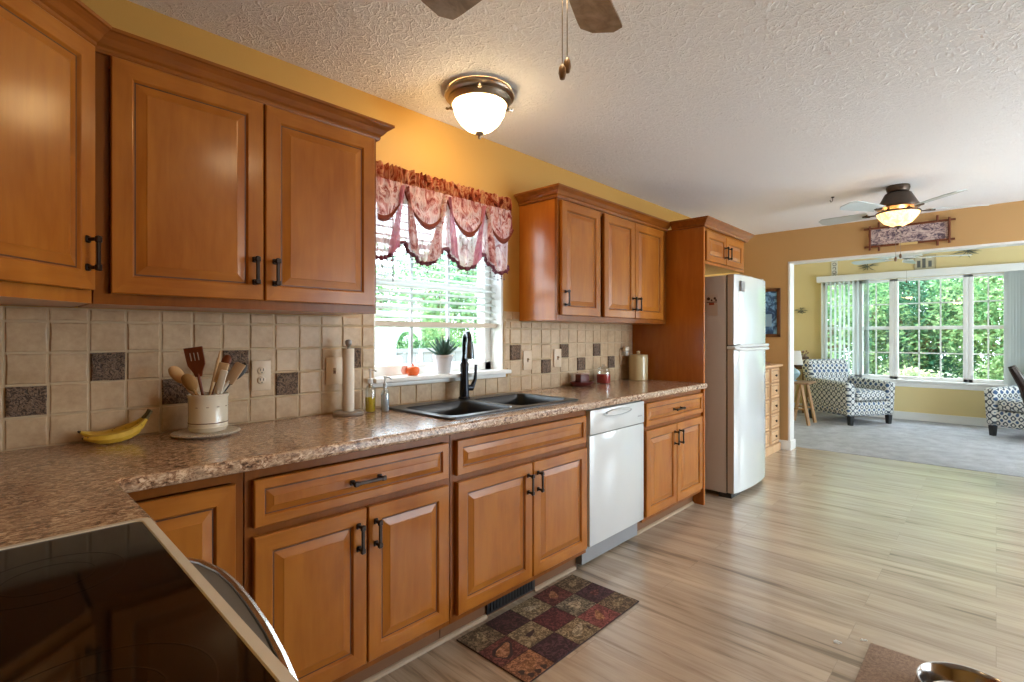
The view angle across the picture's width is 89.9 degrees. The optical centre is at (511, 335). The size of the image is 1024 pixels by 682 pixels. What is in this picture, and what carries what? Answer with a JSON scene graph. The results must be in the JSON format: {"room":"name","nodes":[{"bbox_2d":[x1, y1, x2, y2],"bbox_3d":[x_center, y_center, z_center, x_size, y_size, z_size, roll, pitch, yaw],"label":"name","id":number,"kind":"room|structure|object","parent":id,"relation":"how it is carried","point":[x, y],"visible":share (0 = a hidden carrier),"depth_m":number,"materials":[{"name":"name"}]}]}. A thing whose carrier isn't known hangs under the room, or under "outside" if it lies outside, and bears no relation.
{"room":"kitchen","nodes":[
{"label":"kitchen","id":0,"kind":"room"},
{"bbox_2d":[0,0,739,451],"bbox_3d":[0.380,0.051,3.767,0.220,2.438,7.000,0,0,43],"label":"wall","id":1,"kind":"structure","parent":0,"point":[418,142],"depth_m":2.65,"materials":[{"name":"yellow paint"}]},
{"bbox_2d":[78,27,394,315],"bbox_3d":[-0.960,-0.487,1.917,0.361,0.790,0.986,0,0,43],"label":"upper cabinet","id":2,"kind":"object","parent":1,"relation":"attached to","point":[219,188],"visible":1,"depth_m":1.71,"materials":[{"name":"brown wood"}]},
{"bbox_2d":[0,306,631,451],"bbox_3d":[-0.444,0.101,2.722,0.016,0.501,4.203,0,0,43],"label":"tile backsplash","id":3,"kind":"structure","parent":1,"relation":"attached to","point":[64,372],"depth_m":1.92,"materials":[{"name":"beige tile"}]},
{"bbox_2d":[252,360,270,390],"bbox_3d":[-1.023,0.162,2.094,0.011,0.123,0.075,0,0,43],"label":"outlet","id":4,"kind":"object","parent":3,"relation":"attached to","point":[261,369],"visible":1,"depth_m":2.09,"materials":[{"name":"beige plastic"}]},
{"bbox_2d":[257,366,265,373],"bbox_3d":[-1.021,0.141,2.092,0.004,0.033,0.033,0,0,43],"label":"socket","id":5,"kind":"object","parent":4,"relation":"attached to","point":[260,369],"depth_m":2.09,"materials":[{"name":"beige plastic"}]},
{"bbox_2d":[257,376,265,383],"bbox_3d":[-1.021,0.181,2.092,0.004,0.033,0.033,0,0,43],"label":"socket","id":6,"kind":"object","parent":4,"relation":"attached to","point":[260,379],"depth_m":2.09,"materials":[{"name":"beige plastic"}]},
{"bbox_2d":[326,357,341,384],"bbox_3d":[-0.801,0.159,2.322,0.021,0.122,0.080,0,0,43],"label":"light switch","id":7,"kind":"object","parent":3,"relation":"attached to","point":[333,364],"visible":1,"depth_m":2.32,"materials":[{"name":"beige plastic"}]},
{"bbox_2d":[523,350,531,369],"bbox_3d":[0.105,0.157,3.281,0.021,0.123,0.080,0,0,43],"label":"light switch","id":8,"kind":"object","parent":3,"relation":"attached to","point":[527,355],"visible":1,"depth_m":3.28,"materials":[{"name":"beige plastic"}]},
{"bbox_2d":[554,349,560,366],"bbox_3d":[0.318,0.152,3.507,0.021,0.125,0.080,0,0,43],"label":"light switch","id":9,"kind":"object","parent":3,"relation":"attached to","point":[557,352],"visible":1,"depth_m":3.51,"materials":[{"name":"beige plastic"}]},
{"bbox_2d":[620,349,625,364],"bbox_3d":[0.892,0.168,4.123,0.011,0.125,0.080,0,0,43],"label":"outlet","id":10,"kind":"object","parent":3,"relation":"attached to","point":[622,358],"visible":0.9,"depth_m":4.11,"materials":[{"name":"beige plastic"}]},
{"bbox_2d":[622,346,628,355],"bbox_3d":[0.911,0.123,4.105,0.041,0.077,0.060,0,0,43],"label":"night light","id":11,"kind":"object","parent":10,"relation":"attached to","point":[625,352],"visible":1,"depth_m":4.09,"materials":[{"name":"grey"}]},
{"bbox_2d":[375,244,496,327],"bbox_3d":[-0.403,-0.409,2.853,0.066,0.722,0.869,0,0,43],"label":"window blind","id":12,"kind":"object","parent":1,"relation":"attached to","point":[377,323],"visible":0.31,"depth_m":2.82,"materials":[{"name":"beige plastic"}]},
{"bbox_2d":[370,243,511,387],"bbox_3d":[-0.420,-0.270,2.850,0.275,1.040,0.932,0,0,43],"label":"window","id":13,"kind":"structure","parent":1,"relation":"attached to","point":[489,340],"depth_m":2.99,"materials":[{"name":"white paint"}]},
{"bbox_2d":[401,363,419,374],"bbox_3d":[-0.520,0.172,2.642,0.090,0.062,0.071,0,0,-1],"label":"pumpkin","id":14,"kind":"object","parent":13,"relation":"on","point":[410,370],"visible":1,"depth_m":2.62,"materials":[{"name":"orange ceramic"}]},
{"bbox_2d":[424,336,459,373],"bbox_3d":[-0.380,0.103,2.785,0.194,0.202,0.187,0,0,8],"label":"potted succulent","id":15,"kind":"object","parent":13,"relation":"on","point":[443,357],"visible":1,"depth_m":2.75,"materials":[{"name":"white plant"}]},
{"bbox_2d":[376,160,513,280],"bbox_3d":[-0.324,-0.574,2.737,0.073,0.513,0.945,0,0,43],"label":"swag valance","id":16,"kind":"object","parent":1,"relation":"attached to","point":[431,216],"visible":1,"depth_m":2.65,"materials":[{"name":"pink fabric"}]},
{"bbox_2d":[514,183,669,324],"bbox_3d":[0.632,-0.487,3.604,0.361,0.790,1.438,0,0,43],"label":"upper cabinet","id":17,"kind":"object","parent":1,"relation":"attached to","point":[584,257],"visible":0.99,"depth_m":3.24,"materials":[{"name":"brown wood"}]},
{"bbox_2d":[668,216,754,274],"bbox_3d":[1.543,-0.716,4.352,0.659,0.332,1.005,0,0,43],"label":"upper cabinet","id":18,"kind":"object","parent":1,"relation":"attached to","point":[724,242],"visible":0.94,"depth_m":4.09,"materials":[{"name":"brown wood"}]},
{"bbox_2d":[432,354,453,373],"bbox_3d":[-0.373,0.153,2.780,0.115,0.101,0.115,0,0,43],"label":"pot","id":19,"kind":"object","parent":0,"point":[443,362],"depth_m":2.74,"materials":[{"name":"white"}]},
{"bbox_2d":[128,0,1023,234],"bbox_3d":[2.381,-1.218,1.809,5.820,0.100,6.900,0,0,43],"label":"ceiling","id":20,"kind":"structure","parent":0,"point":[750,116],"depth_m":2.38,"materials":[{"name":"white paint"}]},
{"bbox_2d":[444,76,514,138],"bbox_3d":[-0.155,-1.055,2.470,0.353,0.226,0.356,0,0,43],"label":"dome light","id":21,"kind":"object","parent":20,"relation":"attached to","point":[479,113],"visible":1,"depth_m":2.36,"materials":[{"name":"white glass"}]},
{"bbox_2d":[421,0,622,79],"bbox_3d":[0.123,-0.893,1.270,0.925,0.549,0.880,0,0,23],"label":"ceiling fan","id":22,"kind":"object","parent":20,"relation":"hanging from","point":[593,16],"visible":1,"depth_m":1.55,"materials":[{"name":"brown wood"}]},
{"bbox_2d":[819,183,988,261],"bbox_3d":[3.035,-0.873,4.035,1.088,0.591,1.034,0,0,35],"label":"ceiling fan","id":23,"kind":"object","parent":20,"relation":"hanging from","point":[899,206],"visible":1,"depth_m":3.92,"materials":[{"name":"brown metal"}]},
{"bbox_2d":[576,523,636,564],"bbox_3d":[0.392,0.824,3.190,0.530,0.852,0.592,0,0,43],"label":"kick plate","id":24,"kind":"object","parent":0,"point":[598,549],"depth_m":2.98,"materials":[{"name":"grey plastic"}]},
{"bbox_2d":[374,447,1023,681],"bbox_3d":[2.429,1.320,1.888,5.660,0.100,6.920,0,0,43],"label":"floor","id":25,"kind":"structure","parent":0,"point":[925,562],"depth_m":2.64,"materials":[{"name":"brown wood"}]},
{"bbox_2d":[0,518,298,681],"bbox_3d":[-0.592,0.804,0.522,0.763,0.931,0.688,0,0,44],"label":"electric range","id":26,"kind":"object","parent":25,"relation":"on","point":[116,602],"visible":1,"depth_m":0.64,"materials":[{"name":"grey glass"}]},
{"bbox_2d":[127,472,242,586],"bbox_3d":[-1.318,0.832,1.357,0.600,0.876,0.943,0,0,43],"label":"base cabinet","id":27,"kind":"object","parent":25,"relation":"on","point":[203,519],"visible":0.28,"depth_m":1.42,"materials":[{"name":"brown wood"}]},
{"bbox_2d":[243,435,448,681],"bbox_3d":[-0.711,0.832,1.974,0.636,0.876,0.779,0,0,43],"label":"base cabinet","id":28,"kind":"object","parent":25,"relation":"on","point":[346,556],"visible":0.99,"depth_m":1.75,"materials":[{"name":"brown wood"}]},
{"bbox_2d":[439,410,586,638],"bbox_3d":[-0.116,0.832,2.604,0.636,0.876,0.946,0,0,43],"label":"base cabinet","id":29,"kind":"object","parent":25,"relation":"on","point":[518,496],"visible":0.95,"depth_m":2.33,"materials":[{"name":"brown wood"}]},
{"bbox_2d":[0,379,706,546],"bbox_3d":[-0.066,0.371,2.384,1.021,0.039,4.167,0,0,43],"label":"countertop","id":30,"kind":"structure","parent":29,"relation":"on","point":[49,491],"depth_m":1.52,"materials":[{"name":"stone"}]},
{"bbox_2d":[77,409,150,436],"bbox_3d":[-1.338,0.301,1.730,0.196,0.098,0.042,0,0,-39],"label":"banana","id":31,"kind":"object","parent":30,"relation":"on","point":[133,423],"visible":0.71,"depth_m":1.73,"materials":[{"name":"yellow food"}]},
{"bbox_2d":[81,410,152,443],"bbox_3d":[-1.293,0.304,1.694,0.051,0.094,0.194,0,0,38],"label":"banana","id":32,"kind":"object","parent":30,"relation":"on","point":[119,436],"visible":1,"depth_m":1.68,"materials":[{"name":"yellow food"}]},
{"bbox_2d":[170,425,240,438],"bbox_3d":[-1.092,0.345,1.831,0.218,0.014,0.218,0,0,43],"label":"trivet","id":33,"kind":"object","parent":30,"relation":"on","point":[183,433],"visible":0.68,"depth_m":1.78,"materials":[{"name":"beige stone"}]},
{"bbox_2d":[186,392,229,432],"bbox_3d":[-1.089,0.273,1.840,0.134,0.132,0.134,0,0,43],"label":"utensil crock","id":34,"kind":"object","parent":33,"relation":"on","point":[207,413],"visible":0.94,"depth_m":1.79,"materials":[{"name":"beige ceramic"}]},
{"bbox_2d":[168,366,194,394],"bbox_3d":[-1.125,0.216,1.816,0.154,0.223,0.018,0,0,-37],"label":"wooden spoon","id":35,"kind":"object","parent":34,"relation":"in","point":[175,372],"visible":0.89,"depth_m":1.78,"materials":[{"name":"brown wood"}]},
{"bbox_2d":[181,374,198,394],"bbox_3d":[-1.099,0.229,1.806,0.112,0.195,0.022,0,0,-34],"label":"wooden spoon","id":36,"kind":"object","parent":34,"relation":"in","point":[189,381],"visible":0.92,"depth_m":1.78,"materials":[{"name":"brown wood"}]},
{"bbox_2d":[183,346,204,394],"bbox_3d":[-1.105,0.181,1.802,0.084,0.289,0.036,0,0,-34],"label":"slotted turner","id":37,"kind":"object","parent":34,"relation":"in","point":[194,356],"visible":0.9,"depth_m":1.80,"materials":[{"name":"red wood"}]},
{"bbox_2d":[208,350,220,394],"bbox_3d":[-1.100,0.190,1.875,0.011,0.272,0.068,0,0,39],"label":"skewer","id":38,"kind":"object","parent":34,"relation":"in","point":[218,358],"visible":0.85,"depth_m":1.88,"materials":[{"name":"brown wood"}]},
{"bbox_2d":[214,370,227,393],"bbox_3d":[-1.053,0.224,1.830,0.070,0.204,0.018,0,0,-40],"label":"spatula","id":39,"kind":"object","parent":34,"relation":"in","point":[223,373],"visible":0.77,"depth_m":1.83,"materials":[{"name":"beige"}]},
{"bbox_2d":[213,362,228,394],"bbox_3d":[-1.068,0.211,1.845,0.030,0.230,0.088,0,0,43],"label":"spatula","id":40,"kind":"object","parent":34,"relation":"in","point":[222,366],"visible":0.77,"depth_m":1.86,"materials":[{"name":"beige"}]},
{"bbox_2d":[211,355,231,394],"bbox_3d":[-1.095,0.198,1.886,0.029,0.256,0.113,0,0,35],"label":"wooden spoon","id":41,"kind":"object","parent":34,"relation":"in","point":[227,358],"visible":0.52,"depth_m":1.92,"materials":[{"name":"red wood"}]},
{"bbox_2d":[221,362,245,393],"bbox_3d":[-1.062,0.212,1.875,0.032,0.231,0.158,0,0,43],"label":"spatula","id":42,"kind":"object","parent":34,"relation":"in","point":[238,367],"visible":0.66,"depth_m":1.90,"materials":[{"name":"beige"}]},
{"bbox_2d":[223,363,246,392],"bbox_3d":[-1.076,0.215,1.899,0.033,0.225,0.173,0,0,43],"label":"serving spoon","id":43,"kind":"object","parent":34,"relation":"in","point":[245,368],"visible":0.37,"depth_m":1.94,"materials":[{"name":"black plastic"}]},
{"bbox_2d":[333,339,363,416],"bbox_3d":[-0.731,0.184,2.292,0.132,0.336,0.132,0,0,43],"label":"paper towel holder","id":44,"kind":"object","parent":30,"relation":"on","point":[340,413],"visible":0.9,"depth_m":2.26,"materials":[{"name":"grey stone"}]},
{"bbox_2d":[343,348,353,411],"bbox_3d":[-0.731,0.196,2.292,0.050,0.278,0.050,0,0,43],"label":"paper towel roll","id":45,"kind":"object","parent":44,"relation":"on","point":[348,354],"visible":0.98,"depth_m":2.27,"materials":[{"name":"beige paper"}]},
{"bbox_2d":[365,369,377,411],"bbox_3d":[-0.650,0.252,2.363,0.055,0.199,0.046,0,0,43],"label":"soap bottle","id":46,"kind":"object","parent":30,"relation":"on","point":[369,401],"visible":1,"depth_m":2.35,"materials":[{"name":"clear plastic"}]},
{"bbox_2d":[381,376,391,411],"bbox_3d":[-0.583,0.269,2.373,0.051,0.164,0.039,0,0,43],"label":"soap dispenser","id":47,"kind":"object","parent":30,"relation":"on","point":[384,397],"visible":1,"depth_m":2.37,"materials":[{"name":"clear plastic"}]},
{"bbox_2d":[459,331,476,398],"bbox_3d":[-0.243,0.157,2.760,0.098,0.367,0.182,0,0,2],"label":"kitchen faucet","id":48,"kind":"object","parent":30,"relation":"on","point":[467,343],"visible":1,"depth_m":2.78,"materials":[{"name":"black metal"}]},
{"bbox_2d":[389,392,577,439],"bbox_3d":[-0.121,0.438,2.624,0.500,0.194,0.910,0,0,43],"label":"sink","id":49,"kind":"object","parent":30,"relation":"in","point":[451,409],"visible":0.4,"depth_m":2.63,"materials":[{"name":"black metal"}]},
{"bbox_2d":[570,373,593,386],"bbox_3d":[0.491,0.307,3.587,0.134,0.090,0.224,0,0,43],"label":"butter dish","id":50,"kind":"object","parent":30,"relation":"on","point":[581,379],"visible":1,"depth_m":3.55,"materials":[{"name":"red ceramic"}]},
{"bbox_2d":[570,380,593,386],"bbox_3d":[0.491,0.336,3.587,0.134,0.033,0.224,0,0,43],"label":"tray","id":51,"kind":"object","parent":50,"relation":"on","point":[577,383],"depth_m":3.53,"materials":[{"name":"red ceramic"}]},
{"bbox_2d":[597,374,609,382],"bbox_3d":[0.676,0.280,3.790,0.102,0.140,0.102,0,0,43],"label":"candle jar","id":52,"kind":"object","parent":30,"relation":"on","point":[601,378],"visible":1,"depth_m":3.75,"materials":[{"name":"red glass"}]},
{"bbox_2d":[629,351,647,380],"bbox_3d":[1.007,0.235,4.089,0.152,0.233,0.152,0,0,43],"label":"canister","id":53,"kind":"object","parent":30,"relation":"on","point":[638,363],"visible":1,"depth_m":4.03,"materials":[{"name":"beige ceramic"}]},
{"bbox_2d":[486,580,534,614],"bbox_3d":[-0.001,1.220,2.429,0.016,0.076,0.330,0,0,43],"label":"vent grille","id":54,"kind":"object","parent":29,"relation":"attached to","point":[507,599],"depth_m":2.41,"materials":[{"name":"black plastic"}]},
{"bbox_2d":[361,501,693,681],"bbox_3d":[0.184,1.262,2.625,0.014,0.016,3.470,0,0,43],"label":"trim shoe moulding","id":55,"kind":"structure","parent":25,"relation":"on","point":[380,674],"depth_m":2.18,"materials":[{"name":"beige wood"}]},
{"bbox_2d":[456,574,638,681],"bbox_3d":[0.187,1.266,2.290,0.396,0.007,0.802,0,0,43],"label":"kitchen mat","id":56,"kind":"object","parent":25,"relation":"on","point":[526,640],"visible":1,"depth_m":2.23,"materials":[{"name":"multicoloured fabric"}]},
{"bbox_2d":[576,400,643,564],"bbox_3d":[0.418,0.828,3.165,0.602,0.860,0.592,0,0,43],"label":"dishwasher","id":57,"kind":"object","parent":25,"relation":"on","point":[614,433],"visible":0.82,"depth_m":2.94,"materials":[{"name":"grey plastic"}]},
{"bbox_2d":[632,227,704,504],"bbox_3d":[1.224,0.227,4.055,0.603,2.087,0.022,0,0,43],"label":"panel","id":58,"kind":"object","parent":25,"relation":"on","point":[675,349],"visible":0.52,"depth_m":3.96,"materials":[{"name":"brown wood"}]},
{"bbox_2d":[637,389,702,530],"bbox_3d":[0.927,0.832,3.708,0.636,0.876,0.883,0,0,43],"label":"base cabinet","id":59,"kind":"object","parent":25,"relation":"on","point":[673,424],"visible":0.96,"depth_m":3.47,"materials":[{"name":"brown wood"}]},
{"bbox_2d":[705,274,768,498],"bbox_3d":[1.742,0.386,4.456,0.756,1.768,0.768,0,0,43],"label":"refrigerator","id":60,"kind":"object","parent":25,"relation":"on","point":[735,343],"visible":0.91,"depth_m":4.07,"materials":[{"name":"beige metal"}]},
{"bbox_2d":[705,294,717,315],"bbox_3d":[1.593,-0.245,4.091,0.100,0.170,0.003,0,0,43],"label":"notepad","id":61,"kind":"object","parent":60,"relation":"attached to","point":[711,301],"visible":1,"depth_m":4.09,"materials":[{"name":"beige paper"}]},
{"bbox_2d":[765,363,782,456],"bbox_3d":[2.497,0.791,5.499,0.470,0.957,1.025,0,0,43],"label":"chest","id":62,"kind":"object","parent":25,"relation":"on","point":[772,444],"visible":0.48,"depth_m":5.51,"materials":[{"name":"brown wood"}]},
{"bbox_2d":[855,643,925,681],"bbox_3d":[1.523,1.265,1.669,0.676,0.008,0.578,0,0,43],"label":"mat","id":63,"kind":"object","parent":25,"relation":"on","point":[880,664],"visible":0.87,"depth_m":1.96,"materials":[{"name":"brown fabric"}]},
{"bbox_2d":[914,661,1002,681],"bbox_3d":[1.556,1.227,1.735,0.316,0.067,0.316,0,0,43],"label":"pet bowl","id":64,"kind":"object","parent":63,"relation":"on","point":[933,671],"visible":1,"depth_m":1.85,"materials":[{"name":"silver metal"}]},
{"bbox_2d":[1008,365,1023,403],"bbox_3d":[4.351,0.760,4.075,0.589,1.022,0.464,0,0,43],"label":"dining chair","id":65,"kind":"object","parent":25,"relation":"on","point":[1016,374],"visible":1,"depth_m":4.08,"materials":[{"name":"brown wood"}]},
{"bbox_2d":[740,200,1023,440],"bbox_3d":[4.742,0.051,4.221,5.500,2.438,0.150,0,0,43],"label":"wall","id":66,"kind":"structure","parent":0,"point":[767,256],"depth_m":5.42,"materials":[{"name":"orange paint"}]},
{"bbox_2d":[765,288,780,336],"bbox_3d":[2.862,-0.260,5.877,0.393,0.550,0.022,0,0,43],"label":"framed picture","id":67,"kind":"object","parent":66,"relation":"attached to","point":[773,295],"visible":0.46,"depth_m":5.79,"materials":[{"name":"blue paper"}]},
{"bbox_2d":[765,291,776,333],"bbox_3d":[2.865,-0.260,5.880,0.323,0.480,0.010,0,0,43],"label":"print","id":68,"kind":"object","parent":67,"relation":"attached to","point":[770,296],"depth_m":5.81,"materials":[{"name":"blue paper"}]},
{"bbox_2d":[779,439,795,450],"bbox_3d":[3.089,1.218,5.783,0.152,0.105,0.188,0,0,43],"label":"baseboard","id":69,"kind":"structure","parent":66,"relation":"attached to","point":[785,445],"depth_m":5.71,"materials":[{"name":"white paint"}]},
{"bbox_2d":[788,240,1023,440],"bbox_3d":[4.821,0.224,4.146,4.682,2.092,0.161,0,0,43],"label":"trim","id":70,"kind":"structure","parent":66,"relation":"attached to","point":[791,264],"depth_m":5.68,"materials":[{"name":"white paint"}]},
{"bbox_2d":[864,215,955,250],"bbox_3d":[3.824,-0.988,4.957,0.705,0.285,0.035,0,0,43],"label":"framed sign","id":71,"kind":"object","parent":66,"relation":"attached to","point":[938,231],"visible":1,"depth_m":4.93,"materials":[{"name":"brown wood"}]},
{"bbox_2d":[871,221,947,245],"bbox_3d":[3.834,-0.985,4.967,0.605,0.160,0.007,0,0,43],"label":"print","id":72,"kind":"object","parent":71,"relation":"attached to","point":[923,232],"depth_m":4.94},
{"bbox_2d":[794,410,1023,476],"bbox_3d":[5.687,1.318,5.805,6.300,0.104,3.250,0,0,43],"label":"floor","id":73,"kind":"structure","parent":0,"point":[960,446],"depth_m":6.20,"materials":[{"name":"grey carpet"}]},
{"bbox_2d":[795,367,807,412],"bbox_3d":[4.762,0.891,8.569,0.300,0.750,0.300,0,0,43],"label":"plant stand","id":74,"kind":"object","parent":73,"relation":"on","point":[795,367],"visible":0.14,"depth_m":8.41,"materials":[{"name":"brown"}]},
{"bbox_2d":[794,350,808,366],"bbox_3d":[4.775,0.375,8.563,0.307,0.282,0.222,0,0,43],"label":"flower basket","id":75,"kind":"object","parent":74,"relation":"on","point":[804,356],"visible":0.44,"depth_m":8.46,"materials":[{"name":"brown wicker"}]},
{"bbox_2d":[794,380,816,425],"bbox_3d":[4.191,0.966,7.458,0.354,0.609,0.440,0,0,43],"label":"stool","id":76,"kind":"object","parent":73,"relation":"on","point":[801,383],"visible":0.72,"depth_m":7.46,"materials":[{"name":"brown wood"}]},
{"bbox_2d":[794,351,802,380],"bbox_3d":[4.120,0.440,7.525,0.270,0.440,0.270,0,0,43],"label":"table lamp","id":77,"kind":"object","parent":76,"relation":"on","point":[798,360],"visible":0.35,"depth_m":7.42,"materials":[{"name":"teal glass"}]},
{"bbox_2d":[802,359,894,425],"bbox_3d":[5.004,0.816,7.716,0.856,0.900,0.942,0,0,-13],"label":"armchair","id":78,"kind":"object","parent":73,"relation":"on","point":[835,391],"visible":0.91,"depth_m":7.45,"materials":[{"name":"fabric"}]},
{"bbox_2d":[855,388,885,400],"bbox_3d":[5.036,0.855,7.581,0.510,0.140,0.665,0,0,-13],"label":"seat cushion","id":79,"kind":"object","parent":78,"relation":"on","point":[861,394],"depth_m":7.27,"materials":[{"name":"fabric"}]},
{"bbox_2d":[984,385,1023,435],"bbox_3d":[6.572,0.816,6.251,0.942,0.900,0.856,0,0,-10],"label":"armchair","id":80,"kind":"object","parent":73,"relation":"on","point":[1004,406],"visible":1,"depth_m":6.45,"materials":[{"name":"fabric"}]},
{"bbox_2d":[999,398,1023,412],"bbox_3d":[6.436,0.855,6.227,0.665,0.140,0.510,0,0,-10],"label":"seat cushion","id":81,"kind":"object","parent":80,"relation":"on","point":[1006,405],"depth_m":6.29,"materials":[{"name":"fabric"}]},
{"bbox_2d":[794,245,1023,417],"bbox_3d":[6.845,-0.155,6.995,6.450,2.850,0.210,0,0,43],"label":"wall","id":82,"kind":"structure","parent":0,"point":[807,292],"depth_m":7.73,"materials":[{"name":"yellow paint"}]},
{"bbox_2d":[831,261,837,275],"bbox_3d":[5.283,-1.073,8.405,0.087,0.315,0.019,0,0,43],"label":"plaque","id":83,"kind":"object","parent":82,"relation":"attached to","point":[834,265],"visible":0.8,"depth_m":8.40,"materials":[{"name":"beige"}]},
{"bbox_2d":[823,281,857,376],"bbox_3d":[5.376,-0.100,8.389,0.500,1.540,0.100,0,0,43],"label":"window","id":84,"kind":"structure","parent":82,"relation":"attached to","point":[855,282],"depth_m":8.21,"materials":[{"name":"white paint"}]},
{"bbox_2d":[858,279,893,378],"bbox_3d":[5.723,-0.100,8.061,0.455,1.540,0.100,0,0,43],"label":"window","id":85,"kind":"structure","parent":82,"relation":"attached to","point":[890,327],"depth_m":8.03,"materials":[{"name":"white paint"}]},
{"bbox_2d":[794,403,1019,429],"bbox_3d":[5.778,1.210,7.940,3.300,0.120,0.020,0,0,43],"label":"baseboard","id":86,"kind":"structure","parent":82,"relation":"attached to","point":[964,420],"depth_m":7.50,"materials":[{"name":"white paint"}]},
{"bbox_2d":[817,262,1023,385],"bbox_3d":[6.087,0.098,7.569,2.780,2.145,0.125,0,0,43],"label":"vertical blind","id":87,"kind":"object","parent":82,"relation":"attached to","point":[1013,272],"visible":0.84,"depth_m":7.48,"materials":[{"name":"white paint"}]},
{"bbox_2d":[914,254,935,269],"bbox_3d":[6.126,-1.080,7.610,0.260,0.230,0.018,0,0,43],"label":"picture","id":88,"kind":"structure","parent":82,"relation":"attached to","point":[921,263],"depth_m":7.60,"materials":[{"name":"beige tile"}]},
{"bbox_2d":[894,275,967,382],"bbox_3d":[6.199,-0.100,7.611,0.855,1.540,0.100,0,0,43],"label":"window","id":89,"kind":"structure","parent":82,"relation":"attached to","point":[897,327],"depth_m":7.59,"materials":[{"name":"white paint"}]},
{"bbox_2d":[968,272,1003,383],"bbox_3d":[6.663,-0.100,7.173,0.420,1.540,0.100,0,0,43],"label":"window","id":90,"kind":"structure","parent":82,"relation":"attached to","point":[971,327],"depth_m":7.25,"materials":[{"name":"white paint"}]},
{"bbox_3d":[5.708,-1.530,5.827,6.500,0.100,3.490,0,0,43],"label":"ceiling","id":91,"kind":"structure","parent":0,"visible":0},
{"bbox_2d":[852,253,969,282],"bbox_3d":[4.941,-1.066,6.404,1.202,0.828,1.144,0,0,39],"label":"ceiling fan","id":92,"kind":"object","parent":91,"relation":"hanging from","point":[906,258],"visible":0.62,"depth_m":6.43,"materials":[{"name":"white paint"}]},
{"bbox_3d":[0.127,0.051,-0.739,5.600,2.438,0.100,0,0,43],"label":"wall","id":93,"kind":"structure","parent":0,"visible":0},
{"bbox_2d":[0,0,111,306],"bbox_3d":[-1.390,-0.487,1.233,0.675,0.790,0.675,0,0,43],"label":"upper cabinet","id":94,"kind":"object","parent":93,"relation":"attached to","point":[48,238],"visible":1,"depth_m":1.29,"materials":[{"name":"brown wood"}]},
{"label":"outside","id":95,"kind":"structure","parent":0,"visible":0},
{"bbox_2d":[846,359,982,378],"bbox_3d":[4.399,1.620,19.226,60.000,0.100,46.000,0,0,43],"label":"lawn","id":96,"kind":"structure","parent":95,"point":[948,374],"depth_m":22.53,"materials":[{"name":"plant"}]},
{"bbox_2d":[375,327,415,348],"bbox_3d":[-2.909,0.649,10.602,1.937,1.873,2.399,0,0,-22],"label":"shrub","id":97,"kind":"object","parent":96,"relation":"on","point":[380,337],"visible":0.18,"depth_m":10.47,"materials":[{"name":"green plant"}]},
{"bbox_2d":[378,331,439,348],"bbox_3d":[-2.352,0.709,11.271,2.743,1.754,2.284,0,0,8],"label":"shrub","id":98,"kind":"object","parent":96,"relation":"on","point":[404,331],"visible":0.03,"depth_m":10.98,"materials":[{"name":"green plant"}]},
{"bbox_2d":[375,246,476,348],"bbox_3d":[-3.291,-0.581,13.086,4.782,4.344,4.644,0,0,33],"label":"leafy tree","id":99,"kind":"object","parent":96,"relation":"on","point":[404,296],"visible":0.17,"depth_m":12.74,"materials":[{"name":"green plant"}]},
{"bbox_2d":[375,344,476,364],"bbox_3d":[-0.788,0.870,10.818,0.120,1.400,8.950,0,0,43],"label":"fence","id":100,"kind":"object","parent":96,"relation":"on","point":[383,356],"visible":0.08,"depth_m":9.56,"materials":[{"name":"grey"}]},
{"bbox_2d":[382,248,476,344],"bbox_3d":[-2.166,-0.758,15.529,3.910,4.698,4.371,0,0,-17],"label":"leafy tree","id":101,"kind":"object","parent":96,"relation":"on","point":[444,253],"visible":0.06,"depth_m":14.78,"materials":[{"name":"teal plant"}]},
{"bbox_2d":[404,328,476,347],"bbox_3d":[-1.492,0.643,12.048,2.482,1.884,2.489,0,0,-31],"label":"shrub","id":102,"kind":"object","parent":96,"relation":"on","point":[458,338],"visible":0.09,"depth_m":11.52,"materials":[{"name":"green plant"}]},
{"bbox_2d":[450,267,476,338],"bbox_3d":[0.021,-0.746,15.474,4.624,4.676,4.353,0,0,-1],"label":"leafy tree","id":103,"kind":"object","parent":96,"relation":"on","point":[461,299],"visible":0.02,"depth_m":14.83,"materials":[{"name":"green plant"}]},
{"bbox_2d":[828,282,936,375],"bbox_3d":[7.181,-0.225,11.199,3.362,3.617,3.375,0,0,24],"label":"leafy tree","id":104,"kind":"object","parent":96,"relation":"on","point":[881,315],"visible":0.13,"depth_m":10.43,"materials":[{"name":"green plant"}]},
{"bbox_2d":[829,279,979,374],"bbox_3d":[9.927,-2.140,14.174,6.529,7.477,6.064,0,0,6],"label":"leafy tree","id":105,"kind":"object","parent":96,"relation":"on","point":[938,279],"visible":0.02,"depth_m":12.84,"materials":[{"name":"green plant"}]},
{"bbox_2d":[883,365,942,377],"bbox_3d":[7.372,1.058,9.200,1.102,1.050,1.159,0,0,-3],"label":"shrub","id":106,"kind":"object","parent":96,"relation":"on","point":[912,372],"visible":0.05,"depth_m":9.20,"materials":[{"name":"green plant"}]},
{"bbox_2d":[828,277,1003,377],"bbox_3d":[8.862,-0.649,11.396,4.384,4.902,3.248,0,0,-5],"label":"leafy tree","id":107,"kind":"object","parent":96,"relation":"on","point":[912,299],"visible":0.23,"depth_m":10.76,"materials":[{"name":"green plant"}]},
{"bbox_2d":[920,276,1003,377],"bbox_3d":[9.408,-0.410,9.347,3.180,3.982,3.288,0,0,-41],"label":"leafy tree","id":108,"kind":"object","parent":96,"relation":"on","point":[996,314],"visible":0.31,"depth_m":9.39,"materials":[{"name":"green plant"}]},
{"bbox_2d":[974,348,1003,379],"bbox_3d":[8.211,0.851,8.723,1.080,1.448,0.970,0,0,4],"label":"shrub","id":109,"kind":"object","parent":96,"relation":"on","point":[996,368],"visible":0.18,"depth_m":8.67,"materials":[{"name":"green plant"}]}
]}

